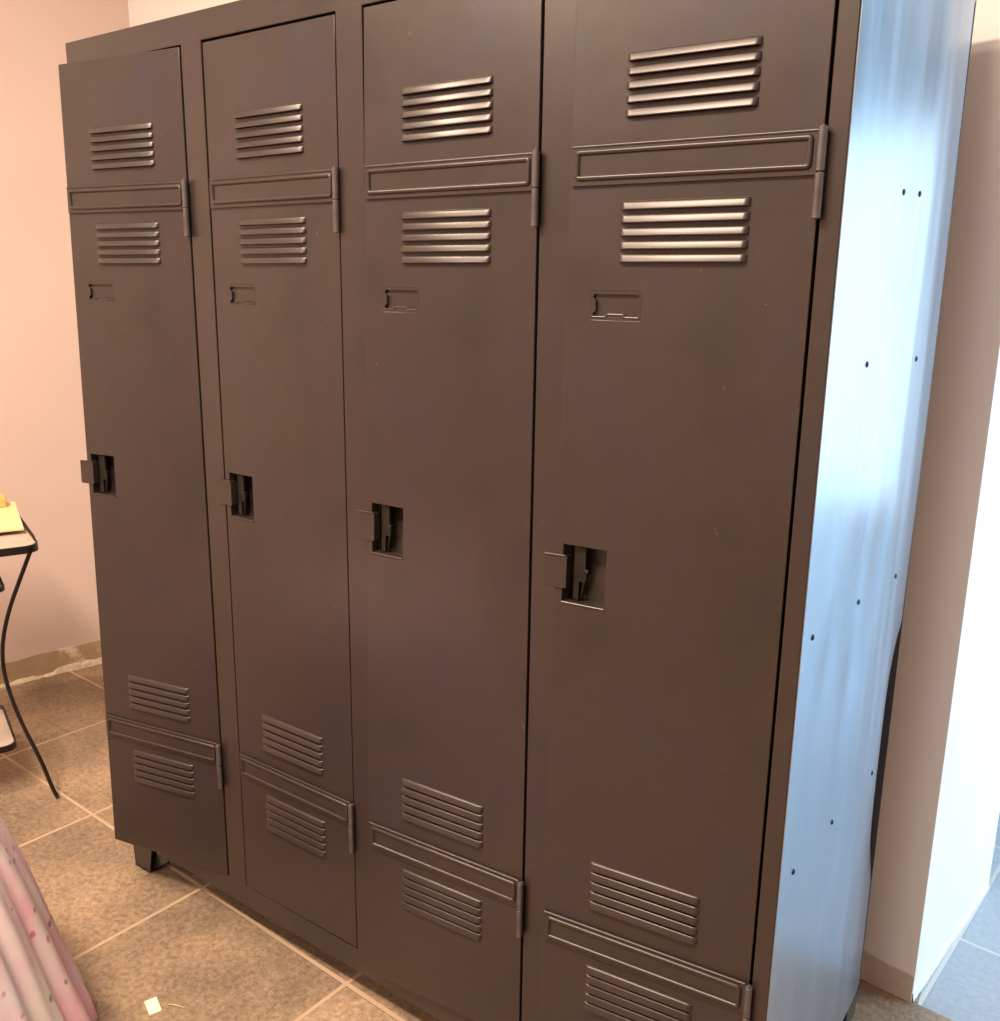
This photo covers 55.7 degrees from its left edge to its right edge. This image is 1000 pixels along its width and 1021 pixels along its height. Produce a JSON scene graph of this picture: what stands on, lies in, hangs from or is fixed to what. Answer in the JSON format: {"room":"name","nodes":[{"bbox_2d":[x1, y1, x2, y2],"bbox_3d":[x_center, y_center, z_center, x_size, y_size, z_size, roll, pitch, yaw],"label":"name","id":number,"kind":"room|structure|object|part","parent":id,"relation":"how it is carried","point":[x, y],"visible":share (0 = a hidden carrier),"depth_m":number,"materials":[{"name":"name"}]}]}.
{"room":"changing room","nodes":[
{"label":"changing room","id":0,"kind":"room"},
{"bbox_2d":[0,0,129,663],"bbox_3d":[-3.313,-0.527,1.595,5.446,2.900,0.150,-11,18,-40],"label":"wall","id":1,"kind":"structure","parent":0,"point":[43,439],"depth_m":3.10,"materials":[{"name":"beige paint"}]},
{"bbox_2d":[0,640,101,684],"bbox_3d":[-3.261,0.852,1.881,5.100,0.088,0.007,-11,18,-40],"label":"baseboard","id":2,"kind":"structure","parent":1,"relation":"attached to","point":[40,664],"depth_m":3.31,"materials":[{"name":"paint"}]},
{"bbox_2d":[0,657,101,687],"bbox_3d":[-1.581,0.568,3.312,0.650,0.026,0.010,-11,18,-40],"label":"trim","id":3,"kind":"structure","parent":1,"relation":"attached to","point":[87,663],"depth_m":3.35,"materials":[{"name":"paint"}]},
{"bbox_2d":[0,664,999,1020],"bbox_3d":[-0.409,0.948,2.060,7.400,0.100,9.400,10,16,35],"label":"floor","id":4,"kind":"structure","parent":0,"point":[134,935],"depth_m":2.03,"materials":[{"name":"beige tile"}]},
{"bbox_2d":[0,516,59,798],"bbox_3d":[-1.473,0.405,2.504,0.461,0.715,0.461,-8,16,-33],"label":"side table","id":5,"kind":"object","parent":4,"relation":"on","point":[24,541],"visible":0.88,"depth_m":2.46,"materials":[{"name":"black metal"}]},
{"bbox_2d":[0,709,13,746],"bbox_3d":[-1.476,0.612,2.553,0.272,0.005,0.272,-8,16,-33],"label":"shelf","id":6,"kind":"object","parent":5,"relation":"attached to","point":[6,731],"depth_m":2.58,"materials":[{"name":"white"}]},
{"bbox_2d":[0,501,23,532],"bbox_3d":[-1.431,0.025,2.542,0.250,0.007,0.345,-7,15,-29],"label":"paper stack","id":7,"kind":"object","parent":5,"relation":"on","point":[10,520],"visible":1,"depth_m":2.54,"materials":[{"name":"yellow paper"}]},
{"bbox_2d":[0,494,6,507],"bbox_3d":[-1.466,-0.021,2.661,0.135,0.027,0.060,-7,15,-29],"label":"box","id":8,"kind":"object","parent":7,"relation":"on","point":[2,496],"visible":1,"depth_m":2.67,"materials":[{"name":"orange cardboard"}]},
{"bbox_2d":[0,816,97,1020],"bbox_3d":[-1.132,0.705,1.461,0.917,0.624,0.912,10,16,35],"label":"tablecloth","id":9,"kind":"object","parent":4,"relation":"on","point":[41,980],"visible":1,"depth_m":1.56,"materials":[{"name":"pink fabric"}]},
{"bbox_2d":[144,997,161,1015],"bbox_3d":[-0.664,0.949,1.812,0.023,0.004,0.042,-8,16,-32],"label":"paper scrap","id":10,"kind":"object","parent":4,"relation":"on","point":[153,1007],"visible":1,"depth_m":1.81,"materials":[{"name":"white paper"}]},
{"bbox_2d":[58,0,976,1020],"bbox_3d":[-0.100,0.038,1.798,1.529,1.800,0.621,10,16,35],"label":"tall cabinet","id":11,"kind":"object","parent":4,"relation":"on","point":[505,421],"visible":1,"depth_m":1.41,"materials":[{"name":"metal"}]},
{"bbox_3d":[-0.814,-0.077,1.960,0.028,0.079,0.022,10,16,35],"label":"latch lever","id":12,"kind":"part","parent":11,"relation":"part of","materials":[{"name":"black metal"}]},
{"bbox_2d":[89,122,154,168],"bbox_3d":[-0.703,-0.674,1.752,0.167,0.075,0.008,8,15,27],"label":"vent","id":13,"kind":"object","parent":11,"relation":"attached to","point":[129,162],"depth_m":1.75,"materials":[{"name":"metal"}]},
{"bbox_2d":[96,222,160,263],"bbox_3d":[-0.706,-0.506,1.790,0.167,0.075,0.008,8,15,27],"label":"vent","id":14,"kind":"object","parent":11,"relation":"attached to","point":[139,244],"depth_m":1.79,"materials":[{"name":"metal"}]},
{"bbox_3d":[-0.712,-0.032,1.903,0.318,1.628,0.046,8,15,28],"label":"door","id":15,"kind":"part","parent":11,"relation":"part of","materials":[{"name":"paint"}]},
{"bbox_2d":[128,674,189,721],"bbox_3d":[-0.722,0.396,1.998,0.167,0.075,0.008,7,15,24],"label":"vent","id":16,"kind":"object","parent":11,"relation":"attached to","point":[158,697],"depth_m":1.99,"materials":[{"name":"metal"}]},
{"bbox_2d":[133,749,194,797],"bbox_3d":[-0.725,0.565,2.036,0.167,0.075,0.008,7,15,23],"label":"vent","id":17,"kind":"object","parent":11,"relation":"attached to","point":[160,771],"depth_m":2.03,"materials":[{"name":"metal"}]},
{"bbox_3d":[-0.480,-0.030,1.782,0.024,0.079,0.024,10,16,35],"label":"latch lever","id":18,"kind":"part","parent":11,"relation":"part of","materials":[{"name":"black metal"}]},
{"bbox_2d":[234,103,303,157],"bbox_3d":[-0.383,-0.623,1.555,0.167,0.075,0.007,10,16,35],"label":"vent","id":19,"kind":"object","parent":11,"relation":"attached to","point":[240,109],"depth_m":1.55,"materials":[{"name":"metal"}]},
{"bbox_2d":[239,216,306,263],"bbox_3d":[-0.386,-0.455,1.595,0.167,0.075,0.007,10,16,35],"label":"vent","id":20,"kind":"object","parent":11,"relation":"attached to","point":[276,245],"depth_m":1.59,"materials":[{"name":"metal"}]},
{"bbox_3d":[-0.386,0.017,1.716,0.318,1.628,0.020,10,16,35],"label":"door","id":21,"kind":"part","parent":11,"relation":"part of","materials":[{"name":"paint"}]},
{"bbox_2d":[262,714,322,773],"bbox_3d":[-0.399,0.446,1.808,0.167,0.075,0.007,10,16,35],"label":"vent","id":22,"kind":"object","parent":11,"relation":"attached to","point":[295,744],"depth_m":1.80,"materials":[{"name":"metal"}]},
{"bbox_2d":[265,794,325,856],"bbox_3d":[-0.402,0.615,1.848,0.167,0.075,0.007,10,16,35],"label":"vent","id":23,"kind":"object","parent":11,"relation":"attached to","point":[287,820],"depth_m":1.84,"materials":[{"name":"metal"}]},
{"bbox_3d":[-0.181,0.029,1.555,0.025,0.079,0.024,10,16,35],"label":"latch lever","id":24,"kind":"part","parent":11,"relation":"part of","materials":[{"name":"black metal"}]},
{"bbox_2d":[402,868,481,939],"bbox_3d":[-0.103,0.673,1.620,0.167,0.075,0.008,9,16,31],"label":"vent","id":25,"kind":"object","parent":11,"relation":"attached to","point":[451,907],"depth_m":1.62,"materials":[{"name":"metal"}]},
{"bbox_2d":[402,778,482,847],"bbox_3d":[-0.100,0.504,1.581,0.167,0.075,0.008,9,16,31],"label":"vent","id":26,"kind":"object","parent":11,"relation":"attached to","point":[438,810],"depth_m":1.58,"materials":[{"name":"metal"}]},
{"bbox_2d":[401,208,491,262],"bbox_3d":[-0.082,-0.398,1.374,0.167,0.075,0.008,10,16,34],"label":"vent","id":27,"kind":"object","parent":11,"relation":"attached to","point":[418,245],"depth_m":1.37,"materials":[{"name":"metal"}]},
{"bbox_2d":[401,75,492,140],"bbox_3d":[-0.079,-0.566,1.335,0.167,0.075,0.008,10,16,35],"label":"vent","id":28,"kind":"object","parent":11,"relation":"attached to","point":[414,83],"depth_m":1.33,"materials":[{"name":"metal"}]},
{"bbox_3d":[-0.088,0.076,1.487,0.318,1.628,0.047,10,16,35],"label":"door","id":29,"kind":"part","parent":11,"relation":"part of","materials":[{"name":"paint"}]},
{"bbox_3d":[0.117,0.087,1.327,0.026,0.079,0.023,10,16,35],"label":"latch lever","id":30,"kind":"part","parent":11,"relation":"part of","materials":[{"name":"black metal"}]},
{"bbox_2d":[583,964,691,1020],"bbox_3d":[0.200,0.731,1.395,0.167,0.075,0.008,8,15,28],"label":"vent","id":31,"kind":"object","parent":11,"relation":"attached to","point":[610,993],"depth_m":1.40,"materials":[{"name":"metal"}]},
{"bbox_2d":[588,862,699,944],"bbox_3d":[0.203,0.562,1.357,0.167,0.075,0.008,8,15,28],"label":"vent","id":32,"kind":"object","parent":11,"relation":"attached to","point":[651,904],"depth_m":1.35,"materials":[{"name":"metal"}]},
{"bbox_2d":[619,196,751,261],"bbox_3d":[0.221,-0.340,1.150,0.167,0.075,0.008,9,16,31],"label":"vent","id":33,"kind":"object","parent":11,"relation":"attached to","point":[699,240],"depth_m":1.15,"materials":[{"name":"metal"}]},
{"bbox_3d":[0.214,0.134,1.262,0.318,1.628,0.048,10,16,33],"label":"door","id":34,"kind":"part","parent":11,"relation":"part of","materials":[{"name":"paint"}]},
{"bbox_2d":[625,35,763,116],"bbox_3d":[0.224,-0.508,1.111,0.167,0.075,0.008,9,16,32],"label":"vent","id":35,"kind":"object","parent":11,"relation":"attached to","point":[665,45],"depth_m":1.11,"materials":[{"name":"metal"}]},
{"bbox_3d":[0.526,0.108,1.391,0.029,1.730,0.548,10,16,35],"label":"panel","id":36,"kind":"part","parent":11,"relation":"part of","materials":[{"name":"metal"}]},
{"bbox_2d":[128,0,999,999],"bbox_3d":[-0.144,-0.738,2.679,3.050,2.900,0.508,12,18,40],"label":"wall","id":37,"kind":"structure","parent":0,"point":[940,807],"depth_m":1.72,"materials":[{"name":"white paint"}]},
{"bbox_2d":[860,949,914,1002],"bbox_3d":[-0.169,0.716,2.679,2.600,0.070,0.006,12,18,40],"label":"baseboard","id":38,"kind":"structure","parent":37,"relation":"attached to","point":[874,970],"depth_m":1.88,"materials":[{"name":"paint"}]},
{"bbox_2d":[912,882,988,1001],"bbox_3d":[0.976,0.911,2.033,0.005,0.024,0.500,13,18,41],"label":"baseboard","id":39,"kind":"structure","parent":37,"relation":"attached to","point":[975,903],"depth_m":2.00,"materials":[{"name":"white paint"}]}
]}

